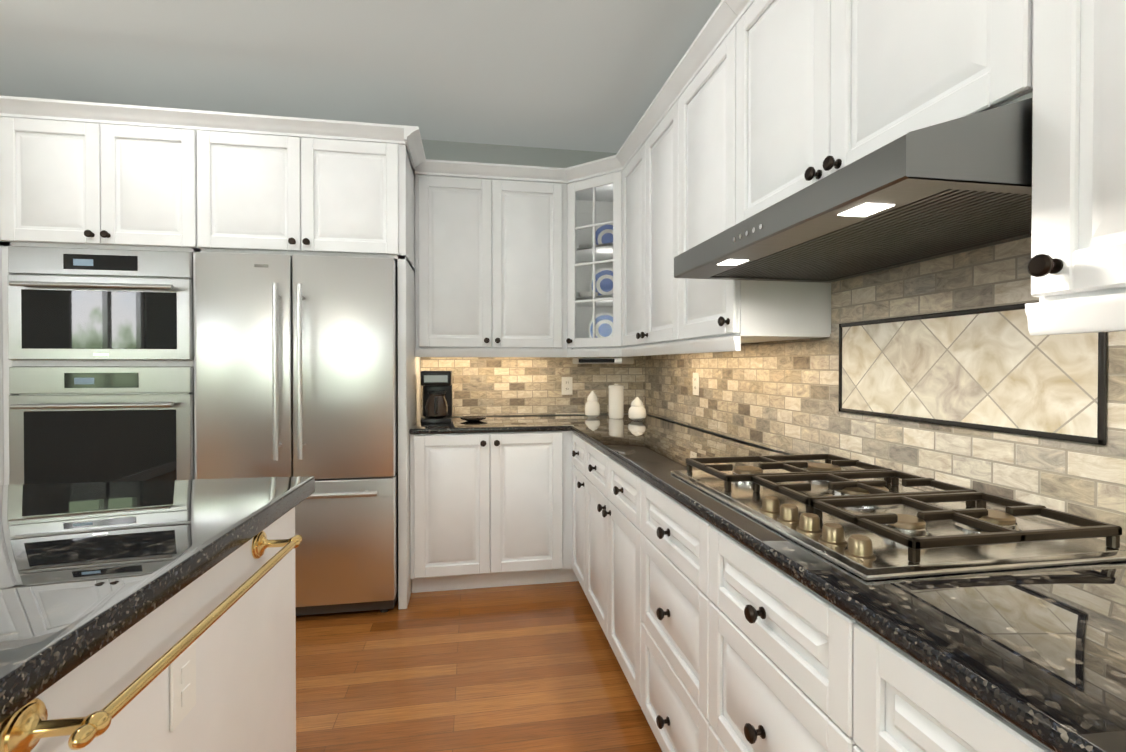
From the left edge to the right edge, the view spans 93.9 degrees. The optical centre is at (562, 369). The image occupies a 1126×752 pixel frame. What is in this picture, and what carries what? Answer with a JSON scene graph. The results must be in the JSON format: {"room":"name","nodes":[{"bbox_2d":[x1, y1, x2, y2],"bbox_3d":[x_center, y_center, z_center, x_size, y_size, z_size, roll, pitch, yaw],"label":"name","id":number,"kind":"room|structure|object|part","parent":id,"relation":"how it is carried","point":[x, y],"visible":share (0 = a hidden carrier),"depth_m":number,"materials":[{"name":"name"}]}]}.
{"room":"kitchen","nodes":[
{"label":"kitchen","id":0,"kind":"room"},
{"bbox_2d":[0,0,720,152],"bbox_3d":[-1.140,-1.472,-0.108,4.850,0.050,7.000,0,1,-10],"label":"ceiling","id":1,"kind":"structure","parent":0,"point":[587,75],"depth_m":2.50,"materials":[{"name":"white paint"}]},
{"bbox_2d":[296,581,661,751],"bbox_3d":[-1.140,1.268,-0.084,4.850,0.050,7.000,0,1,-10],"label":"floor","id":2,"kind":"structure","parent":0,"point":[529,668],"depth_m":2.08,"materials":[{"name":"brown wood"}]},
{"bbox_2d":[0,507,301,751],"bbox_3d":[-1.265,0.801,0.901,1.392,0.864,1.036,0,1,-8],"label":"kitchen island","id":3,"kind":"object","parent":2,"relation":"on","point":[225,681],"depth_m":0.95,"materials":[{"name":"white paint"}]},
{"bbox_3d":[-0.609,0.402,0.903,0.092,0.064,0.689,0,1,-8],"label":"brass towel bar rail","id":4,"kind":"part","parent":3,"relation":"part of","materials":[{"name":"gold metal"}]},
{"bbox_2d":[0,476,314,723],"bbox_3d":[-1.323,0.343,0.906,1.360,0.048,1.110,0,1,-8],"label":"island countertop","id":5,"kind":"structure","parent":3,"relation":"on","point":[88,570],"depth_m":0.93,"materials":[{"name":"stone"}]},
{"bbox_2d":[0,95,425,608],"bbox_3d":[-1.926,0.008,2.807,2.325,2.416,0.806,0,1,-10],"label":"tall cabinet","id":6,"kind":"object","parent":2,"relation":"on","point":[81,174],"visible":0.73,"depth_m":2.49,"materials":[{"name":"white paint"}]},
{"bbox_2d":[7,246,193,359],"bbox_3d":[-2.169,-0.301,2.726,0.736,0.508,0.766,0,1,-10],"label":"speed oven","id":7,"kind":"object","parent":6,"relation":"in","point":[86,304],"visible":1,"depth_m":2.40,"materials":[{"name":"silver metal"}]},
{"bbox_2d":[9,367,193,484],"bbox_3d":[-2.169,0.301,2.732,0.736,0.633,0.766,0,1,-10],"label":"wall oven","id":8,"kind":"object","parent":6,"relation":"in","point":[90,424],"visible":0.81,"depth_m":2.41,"materials":[{"name":"silver metal"}]},
{"bbox_2d":[195,252,397,615],"bbox_3d":[-1.323,0.334,2.854,0.882,1.765,0.832,0,1,-10],"label":"refrigerator","id":9,"kind":"object","parent":2,"relation":"on","point":[296,365],"visible":0.73,"depth_m":2.52,"materials":[{"name":"grey metal"}]},
{"bbox_2d":[410,431,565,592],"bbox_3d":[-0.458,0.777,3.147,0.817,0.872,0.631,0,1,-10],"label":"base cabinet","id":10,"kind":"object","parent":2,"relation":"on","point":[487,510],"depth_m":2.84,"materials":[{"name":"white paint"}]},
{"bbox_2d":[409,415,564,433],"bbox_3d":[-0.446,0.323,3.142,0.840,0.030,0.639,0,1,-10],"label":"countertop","id":11,"kind":"structure","parent":10,"relation":"on","point":[522,423],"depth_m":2.91,"materials":[{"name":"black stone"}]},
{"bbox_2d":[420,371,452,423],"bbox_3d":[-0.737,0.158,3.079,0.170,0.300,0.245,0,1,-10],"label":"coffee maker","id":12,"kind":"object","parent":11,"relation":"on","point":[437,399],"visible":1,"depth_m":3.00,"materials":[{"name":"black plastic"}]},
{"bbox_2d":[460,416,485,420],"bbox_3d":[-0.538,0.296,3.157,0.160,0.022,0.160,0,1,-10],"label":"dish","id":13,"kind":"object","parent":11,"relation":"on","point":[472,418],"visible":1,"depth_m":3.12,"materials":[{"name":"grey"}]},
{"bbox_2d":[566,431,577,581],"bbox_3d":[0.253,0.775,3.270,0.741,0.872,0.631,0,1,-10],"label":"base cabinet","id":14,"kind":"object","parent":2,"relation":"on","point":[570,575],"depth_m":2.94,"materials":[{"name":"white paint"}]},
{"bbox_2d":[572,432,579,582],"bbox_3d":[0.394,0.780,2.772,0.631,0.872,0.436,0,1,-10],"label":"base cabinet","id":15,"kind":"object","parent":2,"relation":"on","point":[575,438],"depth_m":2.81,"materials":[{"name":"white paint"}]},
{"bbox_2d":[553,414,1125,751],"bbox_3d":[0.597,0.338,1.511,0.661,0.030,4.209,0,1,-10],"label":"countertop","id":16,"kind":"structure","parent":15,"relation":"on","point":[1038,654],"depth_m":0.72,"materials":[{"name":"black stone"}]},
{"bbox_2d":[585,391,599,417],"bbox_3d":[0.188,0.220,3.362,0.100,0.170,0.100,0,1,-10],"label":"jar","id":17,"kind":"object","parent":16,"relation":"on","point":[592,407],"visible":1,"depth_m":3.33,"materials":[{"name":"white ceramic"}]},
{"bbox_2d":[608,384,623,418],"bbox_3d":[0.335,0.198,3.306,0.100,0.215,0.100,0,1,-10],"label":"ceramic canister","id":18,"kind":"object","parent":16,"relation":"on","point":[616,401],"visible":1,"depth_m":3.27,"materials":[{"name":"white ceramic"}]},
{"bbox_2d":[628,397,645,420],"bbox_3d":[0.450,0.237,3.195,0.110,0.140,0.110,0,1,-10],"label":"ceramic jar","id":19,"kind":"object","parent":16,"relation":"on","point":[637,411],"visible":1,"depth_m":3.16,"materials":[{"name":"white ceramic"}]},
{"bbox_2d":[671,454,1125,579],"bbox_3d":[0.674,0.297,1.265,0.557,0.054,0.820,0,1,-10],"label":"gas cooktop","id":20,"kind":"object","parent":16,"relation":"in","point":[868,523],"visible":1,"depth_m":1.02,"materials":[{"name":"silver metal"}]},
{"bbox_2d":[580,437,627,680],"bbox_3d":[0.489,0.785,2.225,0.631,0.872,0.904,0,1,-10],"label":"base cabinet","id":21,"kind":"object","parent":2,"relation":"on","point":[603,480],"depth_m":2.16,"materials":[{"name":"white paint"}]},
{"bbox_2d":[628,469,699,751],"bbox_3d":[0.603,0.791,1.562,0.631,0.872,0.560,0,1,-10],"label":"base cabinet","id":22,"kind":"object","parent":2,"relation":"on","point":[664,534],"depth_m":1.51,"materials":[{"name":"white paint"}]},
{"bbox_2d":[700,517,835,751],"bbox_3d":[0.690,0.795,1.055,0.631,0.872,0.470,0,1,-10],"label":"base cabinet","id":23,"kind":"object","parent":2,"relation":"on","point":[719,640],"depth_m":1.00,"materials":[{"name":"white paint"}]},
{"bbox_2d":[832,607,1052,751],"bbox_3d":[0.778,0.800,0.542,0.631,0.872,0.570,0,1,-10],"label":"base cabinet","id":24,"kind":"object","parent":2,"relation":"on","point":[887,700],"depth_m":0.68,"materials":[{"name":"white paint"}]},
{"bbox_2d":[420,139,627,416],"bbox_3d":[-1.720,-0.132,3.305,4.620,2.690,0.100,0,1,-10],"label":"wall","id":25,"kind":"structure","parent":0,"point":[490,153],"depth_m":3.48,"materials":[{"name":"grey paint"}]},
{"bbox_2d":[415,159,578,351],"bbox_3d":[-0.416,-0.663,3.274,0.946,1.082,0.387,0,1,-10],"label":"upper cabinet","id":26,"kind":"object","parent":25,"relation":"attached to","point":[491,238],"depth_m":3.12,"materials":[{"name":"white paint"}]},
{"bbox_2d":[421,356,644,416],"bbox_3d":[-0.176,0.085,3.517,1.500,0.438,0.010,0,1,-10],"label":"tile backsplash","id":27,"kind":"structure","parent":25,"relation":"attached to","point":[481,386],"depth_m":3.51,"materials":[{"name":"tile"}]},
{"bbox_2d":[562,377,572,394],"bbox_3d":[0.027,0.111,3.544,0.075,0.120,0.007,0,1,-10],"label":"electrical outlet","id":28,"kind":"object","parent":27,"relation":"attached to","point":[567,385],"visible":1,"depth_m":3.54,"materials":[{"name":"white plastic"}]},
{"bbox_2d":[567,164,614,343],"bbox_3d":[0.184,-0.651,3.092,0.273,0.939,0.273,0,1,-10],"label":"upper cabinet","id":29,"kind":"object","parent":25,"relation":"attached to","point":[590,189],"depth_m":3.10,"materials":[{"name":"white paint"}]},
{"bbox_2d":[648,237,1028,462],"bbox_3d":[1.200,-0.105,0.307,0.100,2.690,7.000,0,1,-10],"label":"wall","id":30,"kind":"structure","parent":0,"point":[1027,237],"depth_m":2.15,"materials":[{"name":"beige tile"}]},
{"bbox_2d":[611,64,702,351],"bbox_3d":[0.556,-0.657,2.588,0.387,1.082,0.944,0,1,-10],"label":"upper cabinet","id":31,"kind":"object","parent":30,"relation":"attached to","point":[648,166],"depth_m":2.47,"materials":[{"name":"white paint"}]},
{"bbox_2d":[572,357,633,363],"bbox_3d":[0.242,-0.052,3.213,0.350,0.038,0.152,0,1,35],"label":"under-cabinet radio","id":32,"kind":"object","parent":31,"relation":"attached to","point":[616,360],"visible":1,"depth_m":3.13,"materials":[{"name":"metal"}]},
{"bbox_2d":[671,0,831,347],"bbox_3d":[0.684,-0.651,1.954,0.349,1.082,0.594,0,1,-10],"label":"upper cabinet","id":33,"kind":"object","parent":30,"relation":"attached to","point":[718,313],"depth_m":1.78,"materials":[{"name":"white paint"}]},
{"bbox_2d":[674,98,1031,282],"bbox_3d":[0.694,-0.352,1.259,0.550,0.140,0.900,0,1,-10],"label":"range hood","id":34,"kind":"object","parent":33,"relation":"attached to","point":[955,186],"visible":0.9,"depth_m":0.98,"materials":[{"name":"silver metal"}]},
{"bbox_2d":[642,237,1125,545],"bbox_3d":[0.927,0.017,1.570,0.010,0.608,4.220,0,1,-10],"label":"tile backsplash","id":35,"kind":"structure","parent":30,"relation":"attached to","point":[782,396],"depth_m":1.45,"materials":[{"name":"tile"}]},
{"bbox_2d":[693,373,698,395],"bbox_3d":[0.707,0.077,2.804,0.007,0.120,0.075,0,1,-10],"label":"electrical outlet","id":36,"kind":"object","parent":35,"relation":"attached to","point":[695,383],"visible":1,"depth_m":2.79,"materials":[{"name":"white plastic"}]},
{"bbox_2d":[743,0,1030,219],"bbox_3d":[0.801,-0.805,1.273,0.349,0.762,0.906,0,1,-10],"label":"upper cabinet","id":37,"kind":"object","parent":30,"relation":"attached to","point":[755,106],"depth_m":1.17,"materials":[{"name":"white paint"}]},
{"bbox_2d":[839,302,1107,445],"bbox_3d":[0.958,-0.002,1.347,0.007,0.285,0.730,0,1,-10],"label":"backsplash","id":38,"kind":"structure","parent":30,"relation":"attached to","point":[998,369],"depth_m":1.24,"materials":[{"name":"tile"}]},
{"bbox_2d":[1019,0,1125,319],"bbox_3d":[0.918,-0.639,0.596,0.349,1.082,0.594,0,1,-10],"label":"upper cabinet","id":39,"kind":"object","parent":30,"relation":"attached to","point":[1076,267],"depth_m":0.74,"materials":[{"name":"white paint"}]}
]}

